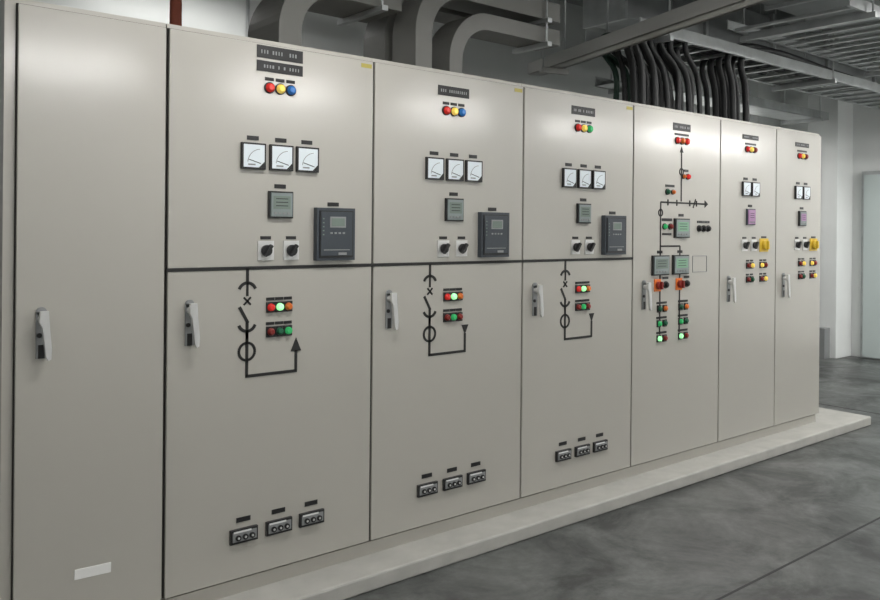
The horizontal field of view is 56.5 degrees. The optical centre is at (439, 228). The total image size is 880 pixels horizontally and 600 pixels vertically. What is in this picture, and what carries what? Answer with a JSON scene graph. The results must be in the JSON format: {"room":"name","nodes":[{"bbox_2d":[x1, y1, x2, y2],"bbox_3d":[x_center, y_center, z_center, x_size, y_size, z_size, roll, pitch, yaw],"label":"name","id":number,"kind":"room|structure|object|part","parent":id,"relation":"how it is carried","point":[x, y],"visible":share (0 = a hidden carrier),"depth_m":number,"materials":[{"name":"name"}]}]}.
{"room":"electrical room","nodes":[
{"label":"electrical room","id":0,"kind":"room"},
{"bbox_2d":[31,0,711,115],"bbox_3d":[-0.875,-0.508,7.738,14.400,4.300,0.200,1,0,-40],"label":"wall","id":1,"kind":"structure","parent":0,"point":[481,58],"depth_m":7.70,"materials":[{"name":"white paint"}]},
{"bbox_2d":[246,0,249,36],"bbox_3d":[-1.544,-0.514,6.992,0.320,4.300,0.100,1,0,-40],"label":"conduit","id":2,"kind":"object","parent":1,"relation":"attached to","point":[247,1],"visible":0.02,"depth_m":6.92,"materials":[{"name":"metal"}]},
{"bbox_2d":[345,356,879,599],"bbox_3d":[2.094,1.743,4.111,14.400,0.152,9.600,1,0,-40],"label":"floor","id":3,"kind":"structure","parent":0,"point":[803,523],"depth_m":4.35,"materials":[{"name":"concrete"}]},
{"bbox_2d":[0,0,165,599],"bbox_3d":[-1.629,0.364,3.462,0.587,2.393,1.050,1,0,-40],"label":"tall cabinet","id":4,"kind":"object","parent":3,"relation":"on","point":[83,92],"visible":1,"depth_m":3.07,"materials":[{"name":"grey metal"}]},
{"bbox_3d":[-1.437,0.381,2.972,0.044,0.193,0.050,1,0,-40],"label":"door handle","id":5,"kind":"part","parent":4,"relation":"part of","materials":[{"name":"grey plastic"}]},
{"bbox_2d":[169,0,181,25],"bbox_3d":[-1.567,-0.514,4.835,0.100,4.300,0.100,1,0,-40],"label":"riser pipe","id":6,"kind":"object","parent":3,"relation":"on","point":[175,5],"visible":0.02,"depth_m":4.81,"materials":[{"name":"brown metal"}]},
{"bbox_2d":[161,24,372,599],"bbox_3d":[-1.014,0.369,3.969,1.003,2.393,1.050,1,0,-40],"label":"tall cabinet","id":7,"kind":"object","parent":3,"relation":"on","point":[268,144],"visible":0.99,"depth_m":3.56,"materials":[{"name":"grey metal"}]},
{"bbox_3d":[-1.006,0.384,3.327,0.044,0.193,0.050,1,0,-40],"label":"door handle","id":8,"kind":"part","parent":7,"relation":"part of","materials":[{"name":"grey plastic"}]},
{"bbox_3d":[-1.040,1.528,3.988,1.003,0.075,0.940,1,0,-40],"label":"frame","id":9,"kind":"part","parent":7,"relation":"part of","materials":[{"name":"grey metal"}]},
{"bbox_2d":[248,0,401,45],"bbox_3d":[-0.630,-1.740,4.463,0.805,1.832,0.450,1,0,-40],"label":"duct","id":10,"kind":"object","parent":7,"relation":"on","point":[281,21],"visible":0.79,"depth_m":4.30,"materials":[{"name":"metal"}]},
{"bbox_2d":[366,58,522,554],"bbox_3d":[-0.235,0.376,4.611,1.016,2.393,1.050,1,0,-40],"label":"tall cabinet","id":11,"kind":"object","parent":3,"relation":"on","point":[447,146],"visible":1,"depth_m":4.20,"materials":[{"name":"grey metal"}]},
{"bbox_3d":[-0.232,0.391,3.965,0.044,0.193,0.050,1,0,-40],"label":"door handle","id":12,"kind":"part","parent":11,"relation":"part of","materials":[{"name":"grey plastic"}]},
{"bbox_2d":[363,0,472,60],"bbox_3d":[0.052,-1.734,5.266,1.230,1.832,0.320,1,0,-40],"label":"duct","id":13,"kind":"object","parent":11,"relation":"on","point":[378,37],"visible":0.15,"depth_m":4.89,"materials":[{"name":"metal"}]},
{"bbox_3d":[-0.261,1.535,4.630,1.016,0.075,0.940,1,0,-40],"label":"frame","id":14,"kind":"part","parent":11,"relation":"part of","materials":[{"name":"grey metal"}]},
{"bbox_2d":[392,0,559,67],"bbox_3d":[0.243,-1.732,5.035,1.230,1.832,0.320,1,0,-40],"label":"duct","id":15,"kind":"object","parent":11,"relation":"on","point":[413,26],"visible":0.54,"depth_m":4.72,"materials":[{"name":"metal"}]},
{"bbox_2d":[432,0,559,72],"bbox_3d":[0.340,-1.731,5.114,0.980,1.832,0.320,1,0,-40],"label":"duct","id":16,"kind":"object","parent":11,"relation":"on","point":[449,42],"visible":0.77,"depth_m":4.96,"materials":[{"name":"metal"}]},
{"bbox_2d":[217,407,870,599],"bbox_3d":[0.321,1.615,5.163,7.600,0.075,1.420,1,0,-40],"label":"concrete plinth","id":17,"kind":"object","parent":3,"relation":"on","point":[357,576],"visible":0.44,"depth_m":4.42,"materials":[{"name":"grey concrete"}]},
{"bbox_2d":[517,84,632,509],"bbox_3d":[0.537,0.383,5.247,0.986,2.393,1.050,1,0,-40],"label":"tall cabinet","id":18,"kind":"object","parent":3,"relation":"on","point":[576,281],"visible":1,"depth_m":4.84,"materials":[{"name":"grey metal"}]},
{"bbox_3d":[0.552,0.398,4.612,0.044,0.193,0.050,1,0,-40],"label":"door handle","id":19,"kind":"part","parent":18,"relation":"part of","materials":[{"name":"grey plastic"}]},
{"bbox_3d":[0.511,1.542,5.267,0.986,0.075,0.940,1,0,-40],"label":"frame","id":20,"kind":"part","parent":18,"relation":"part of","materials":[{"name":"grey metal"}]},
{"bbox_2d":[627,102,719,477],"bbox_3d":[1.302,0.390,5.877,0.995,2.393,1.050,1,0,-40],"label":"tall cabinet","id":21,"kind":"object","parent":3,"relation":"on","point":[676,185],"visible":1,"depth_m":5.47,"materials":[{"name":"grey metal"}]},
{"bbox_3d":[1.327,0.425,5.251,0.044,0.193,0.050,1,0,-40],"label":"door handle","id":22,"kind":"part","parent":21,"relation":"part of","materials":[{"name":"grey plastic"}]},
{"bbox_3d":[1.275,1.549,5.897,0.995,0.075,0.940,1,0,-40],"label":"frame","id":23,"kind":"part","parent":21,"relation":"part of","materials":[{"name":"grey metal"}]},
{"bbox_2d":[601,29,852,121],"bbox_3d":[2.663,-1.182,7.143,3.573,0.776,0.465,1,0,-40],"label":"cable bundle","id":24,"kind":"object","parent":21,"relation":"on","point":[638,86],"visible":0.52,"depth_m":6.37,"materials":[{"name":"black rubber"}]},
{"bbox_2d":[714,117,775,451],"bbox_3d":[1.986,0.396,6.442,0.780,2.393,1.050,1,0,-40],"label":"tall cabinet","id":25,"kind":"object","parent":3,"relation":"on","point":[747,198],"visible":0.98,"depth_m":6.05,"materials":[{"name":"grey metal"}]},
{"bbox_3d":[2.095,0.432,5.884,0.044,0.193,0.050,1,0,-40],"label":"door handle","id":26,"kind":"part","parent":25,"relation":"part of","materials":[{"name":"grey plastic"}]},
{"bbox_3d":[1.960,1.555,6.461,0.780,0.075,0.940,1,0,-40],"label":"frame","id":27,"kind":"part","parent":25,"relation":"part of","materials":[{"name":"grey metal"}]},
{"bbox_2d":[737,76,779,126],"bbox_3d":[4.501,-0.460,11.748,0.600,4.300,0.450,1,0,-40],"label":"concrete column","id":28,"kind":"structure","parent":3,"relation":"on","point":[756,89],"depth_m":11.50,"materials":[{"name":"white paint"}]},
{"bbox_2d":[770,126,820,434],"bbox_3d":[2.569,0.402,6.922,0.730,2.393,1.050,1,0,-40],"label":"tall cabinet","id":29,"kind":"object","parent":3,"relation":"on","point":[798,153],"visible":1,"depth_m":6.54,"materials":[{"name":"grey metal"}]},
{"bbox_3d":[2.697,0.438,6.380,0.044,0.193,0.050,1,0,-40],"label":"door handle","id":30,"kind":"part","parent":29,"relation":"part of","materials":[{"name":"grey plastic"}]},
{"bbox_3d":[2.543,1.560,6.941,0.730,0.075,0.940,1,0,-40],"label":"frame","id":31,"kind":"part","parent":29,"relation":"part of","materials":[{"name":"grey metal"}]},
{"bbox_2d":[808,33,853,358],"bbox_3d":[5.230,-0.453,10.982,0.450,4.300,0.400,1,0,-40],"label":"concrete column","id":32,"kind":"structure","parent":3,"relation":"on","point":[836,133],"depth_m":10.79,"materials":[{"name":"white paint"}]},
{"bbox_2d":[819,327,829,358],"bbox_3d":[4.945,0.308,10.856,0.160,2.772,0.400,1,0,-40],"label":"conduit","id":33,"kind":"object","parent":32,"relation":"attached to","point":[824,332],"visible":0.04,"depth_m":10.69,"materials":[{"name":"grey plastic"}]},
{"bbox_2d":[560,0,831,31],"bbox_3d":[2.134,-2.706,4.111,14.400,0.150,9.600,1,0,-40],"label":"ceiling","id":34,"kind":"structure","parent":0,"point":[576,2],"depth_m":9.62,"materials":[{"name":"grey concrete"}]},
{"bbox_2d":[528,0,768,75],"bbox_3d":[1.427,-1.932,5.283,0.250,1.410,3.231,1,0,-23],"label":"cable tray","id":35,"kind":"object","parent":34,"relation":"hanging from","point":[699,11],"visible":1,"depth_m":5.42,"materials":[{"name":"grey metal"}]},
{"bbox_2d":[595,29,828,124],"bbox_3d":[3.296,-2.000,9.415,4.150,1.240,0.520,1,0,-40],"label":"tray","id":36,"kind":"object","parent":34,"relation":"hanging from","point":[790,114],"visible":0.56,"depth_m":9.86,"materials":[{"name":"metal"}]},
{"bbox_2d":[583,0,876,90],"bbox_3d":[3.298,-2.158,8.573,4.920,0.925,0.560,1,0,-40],"label":"cable tray","id":37,"kind":"object","parent":34,"relation":"hanging from","point":[621,13],"visible":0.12,"depth_m":7.62,"materials":[{"name":"metal"}]},
{"bbox_2d":[585,0,879,109],"bbox_3d":[3.486,-1.989,7.848,5.750,1.260,0.620,1,0,-40],"label":"cable tray","id":38,"kind":"object","parent":34,"relation":"hanging from","point":[828,77],"visible":0.72,"depth_m":7.43,"materials":[{"name":"metal"}]},
{"bbox_2d":[745,4,806,22],"bbox_3d":[5.682,-2.459,7.037,0.200,0.280,9.200,1,0,-40],"label":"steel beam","id":39,"kind":"structure","parent":34,"relation":"attached to","point":[780,14],"depth_m":9.31,"materials":[{"name":"grey metal"}]},
{"bbox_2d":[727,0,879,76],"bbox_3d":[4.574,-2.059,7.747,5.200,1.100,1.060,1,0,-40],"label":"cable tray","id":40,"kind":"object","parent":34,"relation":"hanging from","point":[866,11],"visible":0.95,"depth_m":6.58,"materials":[{"name":"metal"}]},
{"bbox_2d":[761,0,879,47],"bbox_3d":[4.344,-2.174,7.556,6.040,0.875,0.960,1,0,-40],"label":"ventilation duct","id":41,"kind":"object","parent":34,"relation":"hanging from","point":[794,7],"visible":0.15,"depth_m":6.76,"materials":[{"name":"metal"}]},
{"bbox_2d":[780,36,879,356],"bbox_3d":[7.593,-0.432,8.627,0.200,4.300,9.200,1,0,-40],"label":"wall","id":42,"kind":"structure","parent":0,"point":[866,120],"depth_m":10.92,"materials":[{"name":"white paint"}]},
{"bbox_2d":[860,171,879,359],"bbox_3d":[6.246,0.476,9.973,0.151,2.460,2.180,1,0,-40],"label":"door","id":43,"kind":"structure","parent":42,"relation":"in","point":[870,198],"depth_m":10.70,"materials":[{"name":"metal"}]}
]}

